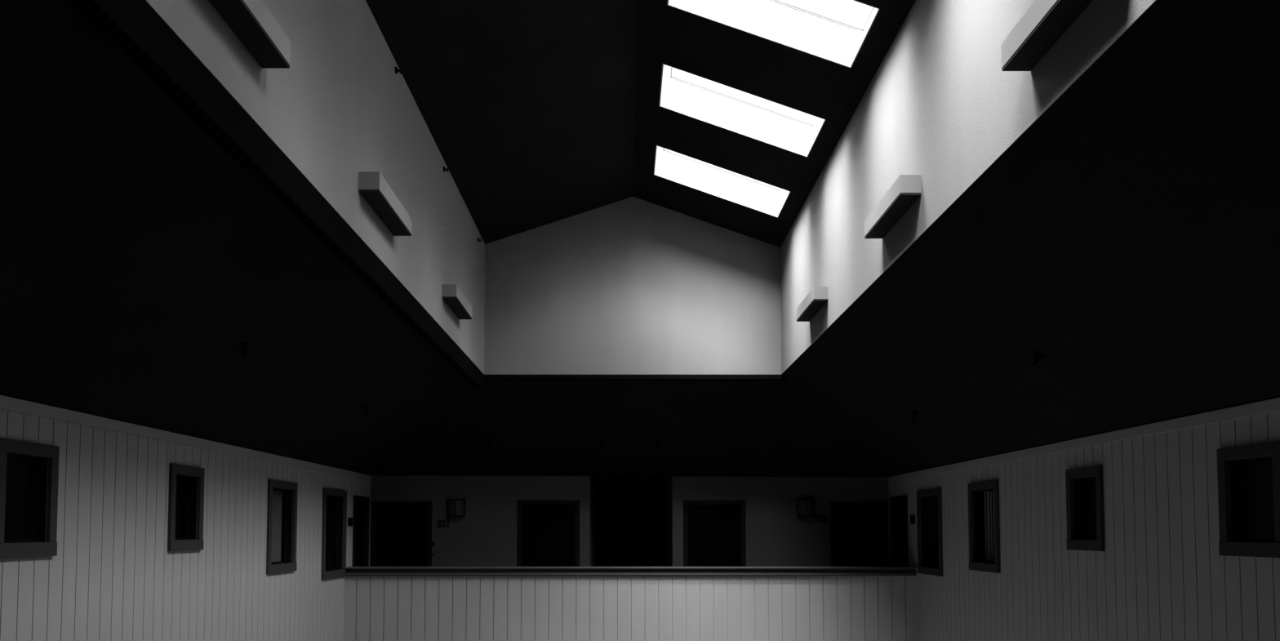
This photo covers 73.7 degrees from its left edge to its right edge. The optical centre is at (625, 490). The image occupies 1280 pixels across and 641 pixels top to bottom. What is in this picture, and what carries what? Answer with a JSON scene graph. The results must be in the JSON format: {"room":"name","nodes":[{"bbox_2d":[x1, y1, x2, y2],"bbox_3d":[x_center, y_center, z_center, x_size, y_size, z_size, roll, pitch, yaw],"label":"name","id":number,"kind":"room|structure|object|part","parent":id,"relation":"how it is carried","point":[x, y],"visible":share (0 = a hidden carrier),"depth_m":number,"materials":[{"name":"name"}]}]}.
{"room":"atrium hall","nodes":[
{"label":"atrium hall","id":0,"kind":"room"},
{"bbox_2d":[4,457,328,568],"bbox_3d":[-6.375,2.218,9.877,0.150,5.700,21.540,0,-3,0],"label":"wall","id":1,"kind":"structure","parent":0,"point":[12,464],"depth_m":8.78,"materials":[{"name":"white wood"}]},
{"bbox_2d":[0,395,370,640],"bbox_3d":[-4.200,2.132,6.477,0.200,5.550,14.340,0,-3,0],"label":"wall","id":2,"kind":"structure","parent":0,"point":[113,575],"depth_m":7.51,"materials":[{"name":"paint"}]},
{"bbox_2d":[0,437,59,558],"bbox_3d":[-4.184,0.062,5.829,0.240,0.786,0.590,0,-3,0],"label":"window","id":3,"kind":"structure","parent":2,"relation":"in","point":[33,483],"depth_m":6.03,"materials":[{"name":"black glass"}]},
{"bbox_3d":[-4.085,0.044,5.571,0.030,0.600,0.074,0,-3,0],"label":"casing","id":4,"kind":"part","parent":3,"relation":"part of","materials":[{"name":"grey wood"}]},
{"bbox_3d":[-4.190,0.057,5.829,0.030,0.588,0.430,0,-3,0],"label":"sash","id":5,"kind":"part","parent":3,"relation":"part of","materials":[{"name":"black glass"}]},
{"bbox_3d":[-4.082,0.405,5.812,0.036,0.098,0.590,0,-3,0],"label":"casing sill","id":6,"kind":"part","parent":3,"relation":"part of","materials":[{"name":"grey wood"}]},
{"bbox_3d":[-4.085,0.069,6.087,0.030,0.600,0.074,0,-3,0],"label":"casing","id":7,"kind":"part","parent":3,"relation":"part of","materials":[{"name":"grey wood"}]},
{"bbox_2d":[0,395,372,480],"bbox_3d":[-4.089,-0.530,6.602,0.022,0.086,14.340,0,-3,0],"label":"trim","id":8,"kind":"structure","parent":2,"relation":"attached to","point":[8,403],"depth_m":7.28,"materials":[{"name":"white wood"}]},
{"bbox_2d":[167,463,204,551],"bbox_3d":[-4.184,0.165,7.950,0.240,0.787,0.588,0,-3,0],"label":"window","id":9,"kind":"structure","parent":2,"relation":"in","point":[185,517],"depth_m":8.15,"materials":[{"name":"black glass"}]},
{"bbox_3d":[-4.085,0.148,7.694,0.030,0.601,0.074,0,-3,0],"label":"casing","id":10,"kind":"part","parent":9,"relation":"part of","materials":[{"name":"grey wood"}]},
{"bbox_3d":[-4.190,0.160,7.950,0.030,0.589,0.428,0,-3,0],"label":"sash","id":11,"kind":"part","parent":9,"relation":"part of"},
{"bbox_3d":[-4.082,0.509,7.934,0.036,0.098,0.588,0,-3,0],"label":"casing sill","id":12,"kind":"part","parent":9,"relation":"part of","materials":[{"name":"grey wood"}]},
{"bbox_3d":[-4.085,0.172,8.207,0.030,0.601,0.074,0,-3,0],"label":"casing","id":13,"kind":"part","parent":9,"relation":"part of","materials":[{"name":"grey wood"}]},
{"bbox_2d":[271,490,282,561],"bbox_3d":[-4.218,0.958,10.121,0.016,2.200,0.651,0,-3,0],"label":"curtain","id":14,"kind":"object","parent":2,"relation":"hanging from","point":[277,495],"visible":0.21,"depth_m":10.33,"materials":[{"name":"fabric"}]},
{"bbox_2d":[266,479,297,573],"bbox_3d":[-4.184,0.433,10.175,0.240,1.083,0.822,0,-3,0],"label":"window","id":15,"kind":"structure","parent":2,"relation":"in","point":[290,491],"depth_m":10.49,"materials":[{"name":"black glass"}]},
{"bbox_3d":[-4.085,0.411,9.802,0.030,0.897,0.074,0,-3,0],"label":"casing","id":16,"kind":"part","parent":15,"relation":"part of","materials":[{"name":"wood"}]},
{"bbox_3d":[-4.190,0.428,10.175,0.030,0.885,0.662,0,-3,0],"label":"sash","id":17,"kind":"part","parent":15,"relation":"part of","materials":[{"name":"wood"}]},
{"bbox_3d":[-4.082,0.925,10.152,0.036,0.098,0.822,0,-3,0],"label":"casing sill","id":18,"kind":"part","parent":15,"relation":"part of","materials":[{"name":"grey wood"}]},
{"bbox_3d":[-4.085,0.446,10.549,0.030,0.897,0.074,0,-3,0],"label":"casing","id":19,"kind":"part","parent":15,"relation":"part of","materials":[{"name":"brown wood"}]},
{"bbox_2d":[321,487,346,579],"bbox_3d":[-4.184,0.607,12.006,0.240,1.238,0.932,0,-3,0],"label":"window","id":20,"kind":"structure","parent":2,"relation":"in","point":[337,522],"depth_m":12.38,"materials":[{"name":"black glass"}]},
{"bbox_3d":[-4.085,0.582,11.577,0.030,1.052,0.074,0,-3,0],"label":"casing","id":21,"kind":"part","parent":20,"relation":"part of","materials":[{"name":"grey wood"}]},
{"bbox_3d":[-4.190,0.602,12.006,0.030,1.040,0.772,0,-3,0],"label":"sash","id":22,"kind":"part","parent":20,"relation":"part of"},
{"bbox_3d":[-4.082,1.177,11.979,0.036,0.098,0.932,0,-3,0],"label":"casing sill","id":23,"kind":"part","parent":20,"relation":"part of","materials":[{"name":"grey wood"}]},
{"bbox_3d":[-4.085,0.622,12.434,0.030,1.052,0.074,0,-3,0],"label":"casing","id":24,"kind":"part","parent":20,"relation":"part of","materials":[{"name":"grey wood"}]},
{"bbox_2d":[347,517,352,525],"bbox_3d":[-4.094,0.467,12.712,0.012,0.125,0.200,0,-3,0],"label":"number plate","id":25,"kind":"object","parent":2,"relation":"attached to","point":[349,519],"visible":1,"depth_m":12.69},
{"bbox_2d":[352,495,369,566],"bbox_3d":[-4.151,1.158,13.200,0.138,2.130,0.760,0,-3,0],"label":"door","id":26,"kind":"structure","parent":2,"relation":"in","point":[361,504],"depth_m":13.38,"materials":[{"name":"black wood"}]},
{"bbox_2d":[145,0,484,373],"bbox_3d":[-2.001,-2.738,6.771,0.150,1.852,10.170,0,-3,0],"label":"wall","id":27,"kind":"structure","parent":0,"point":[340,109],"depth_m":6.15,"materials":[{"name":"white paint"}]},
{"bbox_2d":[208,0,290,68],"bbox_3d":[-1.850,-2.328,4.059,0.152,0.146,0.930,0,-3,0],"label":"wall light","id":28,"kind":"object","parent":27,"relation":"attached to","point":[251,21],"visible":1,"depth_m":4.22,"materials":[{"name":"black metal"}]},
{"bbox_3d":[-1.780,-2.336,4.059,0.012,0.131,0.930,0,-3,0],"label":"panel","id":29,"kind":"part","parent":28,"relation":"part of","materials":[{"name":"grey metal"}]},
{"bbox_2d":[67,0,484,390],"bbox_3d":[-1.975,-1.718,6.723,0.090,0.230,9.970,0,-3,0],"label":"beam","id":30,"kind":"structure","parent":27,"relation":"attached to","point":[134,27],"depth_m":4.35,"materials":[{"name":"black paint"}]},
{"bbox_2d":[358,171,412,235],"bbox_3d":[-1.850,-2.207,6.630,0.152,0.146,0.933,0,-3,0],"label":"wall light","id":31,"kind":"object","parent":27,"relation":"attached to","point":[373,187],"visible":1,"depth_m":6.45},
{"bbox_3d":[-1.856,-2.236,6.170,0.140,0.131,0.012,0,-3,0],"label":"panel","id":32,"kind":"part","parent":31,"relation":"part of","materials":[{"name":"grey metal"}]},
{"bbox_3d":[-1.780,-2.215,6.630,0.012,0.131,0.933,0,-3,0],"label":"panel","id":33,"kind":"part","parent":31,"relation":"part of","materials":[{"name":"grey metal"}]},
{"bbox_2d":[394,66,401,74],"bbox_3d":[-1.906,-3.522,7.159,0.054,0.062,0.061,0,-3,0],"label":"sprinkler head","id":34,"kind":"object","parent":27,"relation":"attached to","point":[396,69],"visible":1,"depth_m":7.15},
{"bbox_2d":[442,284,471,319],"bbox_3d":[-1.850,-2.075,9.441,0.152,0.146,0.915,0,-3,0],"label":"wall light","id":35,"kind":"object","parent":27,"relation":"attached to","point":[452,295],"visible":1,"depth_m":9.22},
{"bbox_3d":[-1.856,-2.103,8.990,0.140,0.131,0.012,0,-3,0],"label":"panel","id":36,"kind":"part","parent":35,"relation":"part of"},
{"bbox_3d":[-1.850,-2.009,9.438,0.148,0.015,0.911,0,-3,0],"label":"panel","id":37,"kind":"part","parent":35,"relation":"part of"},
{"bbox_3d":[-1.780,-2.082,9.441,0.012,0.131,0.915,0,-3,0],"label":"panel","id":38,"kind":"part","parent":35,"relation":"part of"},
{"bbox_2d":[365,0,637,244],"bbox_3d":[-1.089,-4.070,6.834,2.398,1.080,10.470,0,-3,0],"label":"ceiling","id":39,"kind":"structure","parent":0,"point":[528,106],"depth_m":8.34,"materials":[{"name":"black paint"}]},
{"bbox_2d":[590,476,600,566],"bbox_3d":[-0.644,1.105,17.057,0.150,2.600,6.300,0,-3,0],"label":"wall","id":40,"kind":"structure","parent":0,"point":[595,493],"depth_m":16.41,"materials":[{"name":"white paint"}]},
{"bbox_2d":[600,492,657,566],"bbox_3d":[0.097,1.257,20.278,1.631,2.600,0.150,0,-3,0],"label":"wall","id":41,"kind":"structure","parent":0,"point":[628,520],"depth_m":20.22,"materials":[{"name":"black"}]},
{"bbox_2d":[369,475,889,566],"bbox_3d":[0.072,2.400,13.742,8.745,5.700,0.200,0,-3,0],"label":"wall","id":42,"kind":"structure","parent":0,"point":[486,535],"depth_m":13.74,"materials":[{"name":"paint"}]},
{"bbox_2d":[370,501,434,566],"bbox_3d":[-3.571,1.213,13.741,1.009,2.072,0.155,0,-3,0],"label":"door","id":43,"kind":"structure","parent":42,"relation":"in","point":[402,531],"depth_m":13.76,"materials":[{"name":"black wood"}]},
{"bbox_2d":[436,519,448,526],"bbox_3d":[-2.931,0.530,13.723,0.186,0.120,0.012,0,-3,0],"label":"room number","id":44,"kind":"object","parent":42,"relation":"attached to","point":[439,520],"visible":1,"depth_m":13.72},
{"bbox_2d":[446,498,465,516],"bbox_3d":[-2.718,0.281,13.679,0.299,0.284,0.127,0,-3,0],"label":"wall lamp","id":45,"kind":"object","parent":42,"relation":"attached to","point":[455,507],"visible":1,"depth_m":13.64,"materials":[{"name":"metal"}]},
{"bbox_2d":[517,499,579,566],"bbox_3d":[-1.229,1.205,13.749,1.000,2.088,0.138,0,-3,0],"label":"door","id":46,"kind":"structure","parent":42,"relation":"in","point":[548,530],"depth_m":13.76,"materials":[{"name":"black wood"}]},
{"bbox_2d":[683,499,746,566],"bbox_3d":[1.438,1.205,13.749,1.001,2.088,0.138,0,-3,0],"label":"door","id":47,"kind":"structure","parent":42,"relation":"in","point":[714,531],"depth_m":13.76,"materials":[{"name":"black wood"}]},
{"bbox_2d":[796,498,815,516],"bbox_3d":[2.910,0.281,13.679,0.299,0.284,0.127,0,-3,0],"label":"wall lamp","id":48,"kind":"object","parent":42,"relation":"attached to","point":[805,507],"visible":1,"depth_m":13.64,"materials":[{"name":"metal"}]},
{"bbox_2d":[815,514,828,521],"bbox_3d":[3.171,0.453,13.727,0.213,0.116,0.012,0,-3,0],"label":"room number","id":49,"kind":"object","parent":42,"relation":"attached to","point":[820,516],"visible":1,"depth_m":13.72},
{"bbox_2d":[830,501,888,566],"bbox_3d":[3.763,1.213,13.749,0.912,2.072,0.138,0,-3,0],"label":"door","id":50,"kind":"structure","parent":42,"relation":"in","point":[859,529],"depth_m":13.76,"materials":[{"name":"black wood"}]},
{"bbox_2d":[343,575,916,640],"bbox_3d":[0.072,3.190,12.454,8.345,4.000,0.140,0,-3,0],"label":"wall","id":51,"kind":"structure","parent":0,"point":[377,607],"depth_m":12.46,"materials":[{"name":"paint"}]},
{"bbox_2d":[344,566,917,575],"bbox_3d":[0.072,1.187,12.515,8.345,0.132,0.265,0,-3,0],"label":"railing","id":52,"kind":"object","parent":51,"relation":"attached to","point":[350,571],"depth_m":12.45,"materials":[{"name":"grey paint"}]},
{"bbox_2d":[591,476,670,492],"bbox_3d":[0.097,-0.144,17.116,1.331,0.100,6.300,0,-3,0],"label":"ceiling","id":53,"kind":"structure","parent":0,"point":[605,484],"depth_m":16.47,"materials":[{"name":"paint"}]},
{"bbox_2d":[484,196,781,374],"bbox_3d":[0.103,-2.827,11.787,4.067,2.502,0.150,0,-3,0],"label":"wall","id":54,"kind":"structure","parent":0,"point":[633,285],"depth_m":11.70,"materials":[{"name":"white paint"}]},
{"bbox_2d":[484,374,788,380],"bbox_3d":[0.148,-1.558,11.706,4.237,0.080,0.100,0,-3,0],"label":"trim","id":55,"kind":"structure","parent":54,"relation":"attached to","point":[486,377],"depth_m":11.65,"materials":[{"name":"black paint"}]},
{"bbox_2d":[0,0,1279,476],"bbox_3d":[0.072,-1.248,6.636,8.385,1.418,14.380,0,-3,0],"label":"ceiling","id":56,"kind":"structure","parent":0,"point":[1128,239],"depth_m":5.79,"materials":[{"name":"paint"}]},
{"bbox_2d":[237,343,252,359],"bbox_3d":[-3.052,-1.107,6.840,0.114,0.121,0.098,0,-3,0],"label":"sprinkler head","id":57,"kind":"object","parent":56,"relation":"attached to","point":[243,347],"visible":1,"depth_m":6.82},
{"bbox_2d":[1029,352,1043,368],"bbox_3d":[3.312,-1.040,6.867,0.114,0.121,0.098,0,-3,0],"label":"sprinkler head","id":58,"kind":"object","parent":56,"relation":"attached to","point":[1037,356],"visible":1,"depth_m":6.85},
{"bbox_2d":[657,476,671,566],"bbox_3d":[0.837,1.105,17.057,0.150,2.600,6.300,0,-3,0],"label":"wall","id":59,"kind":"structure","parent":0,"point":[664,493],"depth_m":16.33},
{"bbox_2d":[633,0,915,247],"bbox_3d":[1.306,-4.044,6.833,2.392,1.128,10.470,0,-3,0],"label":"ceiling","id":60,"kind":"structure","parent":0,"point":[830,91],"depth_m":8.20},
{"bbox_2d":[653,145,791,217],"bbox_3d":[1.235,-3.941,10.417,1.748,0.941,0.920,0,-3,0],"label":"window","id":61,"kind":"structure","parent":60,"relation":"attached to","point":[750,193],"depth_m":10.82,"materials":[{"name":"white glass"}]},
{"bbox_3d":[1.273,-4.096,10.425,1.755,0.050,0.920,19,-3,1],"label":"skylight frame","id":62,"kind":"part","parent":61,"relation":"part of","materials":[{"name":"white"}]},
{"bbox_2d":[658,63,826,157],"bbox_3d":[1.235,-4.023,8.669,1.748,0.941,0.920,0,-3,0],"label":"window","id":63,"kind":"structure","parent":60,"relation":"attached to","point":[766,123],"depth_m":9.07,"materials":[{"name":"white glass"}]},
{"bbox_3d":[1.273,-4.178,8.676,1.755,0.050,0.920,19,-3,1],"label":"skylight frame","id":64,"kind":"part","parent":63,"relation":"part of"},
{"bbox_2d":[666,0,879,68],"bbox_3d":[1.235,-4.106,6.921,1.748,0.941,0.920,0,-3,0],"label":"window","id":65,"kind":"structure","parent":60,"relation":"attached to","point":[792,24],"depth_m":7.32,"materials":[{"name":"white glass"}]},
{"bbox_3d":[1.273,-4.260,6.928,1.755,0.050,0.920,19,-3,1],"label":"skylight frame","id":66,"kind":"part","parent":65,"relation":"part of","materials":[{"name":"white"}]},
{"bbox_2d":[780,0,1156,374],"bbox_3d":[2.208,-2.716,6.770,0.150,1.807,10.170,0,-3,0],"label":"wall","id":67,"kind":"structure","parent":0,"point":[940,106],"depth_m":6.09,"materials":[{"name":"white paint"}]},
{"bbox_2d":[796,286,828,321],"bbox_3d":[2.057,-2.044,9.414,0.152,0.146,0.905,0,-3,0],"label":"wall light","id":68,"kind":"object","parent":67,"relation":"attached to","point":[818,296],"visible":1,"depth_m":9.21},
{"bbox_3d":[1.987,-2.051,9.415,0.012,0.131,0.905,0,-3,0],"label":"panel","id":69,"kind":"part","parent":68,"relation":"part of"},
{"bbox_3d":[2.057,-1.978,9.411,0.148,0.015,0.901,0,-3,0],"label":"panel","id":70,"kind":"part","parent":68,"relation":"part of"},
{"bbox_3d":[2.063,-2.072,8.969,0.140,0.131,0.012,0,-3,0],"label":"panel","id":71,"kind":"part","parent":68,"relation":"part of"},
{"bbox_2d":[864,174,921,238],"bbox_3d":[2.057,-2.176,6.603,0.152,0.146,0.923,0,-3,0],"label":"wall light","id":72,"kind":"object","parent":67,"relation":"attached to","point":[906,189],"visible":1,"depth_m":6.43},
{"bbox_3d":[1.987,-2.184,6.604,0.012,0.131,0.923,0,-3,0],"label":"panel","id":73,"kind":"part","parent":72,"relation":"part of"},
{"bbox_3d":[2.063,-2.205,6.149,0.140,0.131,0.012,0,-3,0],"label":"panel","id":74,"kind":"part","parent":72,"relation":"part of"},
{"bbox_2d":[1000,0,1093,71],"bbox_3d":[2.057,-2.298,4.033,0.152,0.146,0.920,0,-3,0],"label":"wall light","id":75,"kind":"object","parent":67,"relation":"attached to","point":[1045,21],"visible":1,"depth_m":4.18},
{"bbox_3d":[1.987,-2.305,4.033,0.012,0.131,0.920,0,-3,0],"label":"panel","id":76,"kind":"part","parent":75,"relation":"part of","materials":[{"name":"grey metal"}]},
{"bbox_2d":[888,397,1279,640],"bbox_3d":[4.345,2.142,6.476,0.200,5.530,14.340,0,-3,0],"label":"wall","id":77,"kind":"structure","parent":0,"point":[1161,574],"depth_m":7.42,"materials":[{"name":"paint"}]},
{"bbox_2d":[889,494,908,566],"bbox_3d":[4.296,1.157,13.175,0.138,2.130,0.810,0,-3,0],"label":"door","id":78,"kind":"structure","parent":77,"relation":"in","point":[899,532],"depth_m":13.37,"materials":[{"name":"black wood"}]},
{"bbox_2d":[910,515,915,523],"bbox_3d":[4.239,0.430,12.574,0.012,0.125,0.200,0,-3,0],"label":"number plate","id":79,"kind":"object","parent":77,"relation":"attached to","point":[912,517],"visible":1,"depth_m":12.56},
{"bbox_2d":[916,487,942,576],"bbox_3d":[4.329,0.579,11.864,0.240,1.181,0.908,0,-3,0],"label":"window","id":80,"kind":"structure","parent":77,"relation":"in","point":[926,524],"depth_m":12.22,"materials":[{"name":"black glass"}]},
{"bbox_3d":[4.230,0.594,12.281,0.030,0.995,0.074,0,-3,0],"label":"casing","id":81,"kind":"part","parent":80,"relation":"part of","materials":[{"name":"grey wood"}]},
{"bbox_3d":[4.227,1.120,11.838,0.036,0.098,0.908,0,-3,0],"label":"casing sill","id":82,"kind":"part","parent":80,"relation":"part of","materials":[{"name":"grey wood"}]},
{"bbox_3d":[4.335,0.574,11.864,0.030,0.983,0.748,0,-3,0],"label":"sash","id":83,"kind":"part","parent":80,"relation":"part of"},
{"bbox_3d":[4.230,0.554,11.448,0.030,0.995,0.074,0,-3,0],"label":"casing","id":84,"kind":"part","parent":80,"relation":"part of","materials":[{"name":"grey wood"}]},
{"bbox_2d":[967,479,1000,573],"bbox_3d":[4.329,0.426,10.072,0.240,1.056,0.807,0,-3,0],"label":"window","id":85,"kind":"structure","parent":77,"relation":"in","point":[977,562],"depth_m":10.38,"materials":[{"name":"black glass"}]},
{"bbox_3d":[4.230,0.438,10.438,0.030,0.870,0.074,0,-3,0],"label":"casing","id":86,"kind":"part","parent":85,"relation":"part of","materials":[{"name":"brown wood"}]},
{"bbox_3d":[4.227,0.904,10.049,0.036,0.098,0.807,0,-3,0],"label":"casing sill","id":87,"kind":"part","parent":85,"relation":"part of","materials":[{"name":"grey wood"}]},
{"bbox_3d":[4.335,0.421,10.072,0.030,0.858,0.647,0,-3,0],"label":"sash","id":88,"kind":"part","parent":85,"relation":"part of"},
{"bbox_2d":[984,490,995,560],"bbox_3d":[4.373,0.924,10.048,0.036,2.200,0.660,0,-3,0],"label":"vertical blind","id":89,"kind":"object","parent":85,"relation":"attached to","point":[988,492],"visible":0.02,"depth_m":10.25,"materials":[{"name":"grey fabric"}]},
{"bbox_3d":[4.230,0.404,9.706,0.030,0.870,0.074,0,-3,0],"label":"casing","id":90,"kind":"part","parent":85,"relation":"part of","materials":[{"name":"grey wood"}]},
{"bbox_2d":[886,397,1279,482],"bbox_3d":[4.234,-0.504,6.601,0.022,0.085,14.340,0,-3,0],"label":"trim","id":91,"kind":"structure","parent":77,"relation":"attached to","point":[1269,406],"depth_m":7.23,"materials":[{"name":"white wood"}]},
{"bbox_2d":[1065,465,1104,551],"bbox_3d":[4.329,0.172,7.858,0.240,0.761,0.589,0,-3,0],"label":"window","id":92,"kind":"structure","parent":77,"relation":"in","point":[1081,512],"depth_m":8.06,"materials":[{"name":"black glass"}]},
{"bbox_3d":[4.230,0.179,8.116,0.030,0.575,0.074,0,-3,0],"label":"casing","id":93,"kind":"part","parent":92,"relation":"part of","materials":[{"name":"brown wood"}]},
{"bbox_3d":[4.227,0.503,7.843,0.036,0.098,0.589,0,-3,0],"label":"casing sill","id":94,"kind":"part","parent":92,"relation":"part of","materials":[{"name":"grey wood"}]},
{"bbox_3d":[4.335,0.167,7.858,0.030,0.563,0.429,0,-3,0],"label":"sash","id":95,"kind":"part","parent":92,"relation":"part of","materials":[{"name":"black glass"}]},
{"bbox_3d":[4.230,0.155,7.601,0.030,0.575,0.074,0,-3,0],"label":"casing","id":96,"kind":"part","parent":92,"relation":"part of","materials":[{"name":"grey wood"}]},
{"bbox_2d":[1216,440,1279,557],"bbox_3d":[4.329,0.070,5.769,0.240,0.756,0.591,0,-3,0],"label":"window","id":97,"kind":"structure","parent":77,"relation":"in","point":[1242,491],"depth_m":5.97,"materials":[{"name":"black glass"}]},
{"bbox_3d":[4.230,0.077,6.027,0.030,0.570,0.074,0,-3,0],"label":"casing","id":98,"kind":"part","parent":97,"relation":"part of","materials":[{"name":"grey wood"}]},
{"bbox_3d":[4.227,0.398,5.753,0.036,0.098,0.591,0,-3,0],"label":"casing sill","id":99,"kind":"part","parent":97,"relation":"part of","materials":[{"name":"grey wood"}]},
{"bbox_3d":[4.335,0.065,5.769,0.030,0.558,0.431,0,-3,0],"label":"sash","id":100,"kind":"part","parent":97,"relation":"part of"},
{"bbox_3d":[4.230,0.053,5.511,0.030,0.570,0.074,0,-3,0],"label":"casing","id":101,"kind":"part","parent":97,"relation":"part of","materials":[{"name":"black wood"}]},
{"bbox_2d":[934,460,1275,565],"bbox_3d":[6.520,2.218,9.877,0.150,5.700,21.540,0,-3,0],"label":"wall","id":102,"kind":"structure","parent":0,"point":[1265,485],"depth_m":8.61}
]}

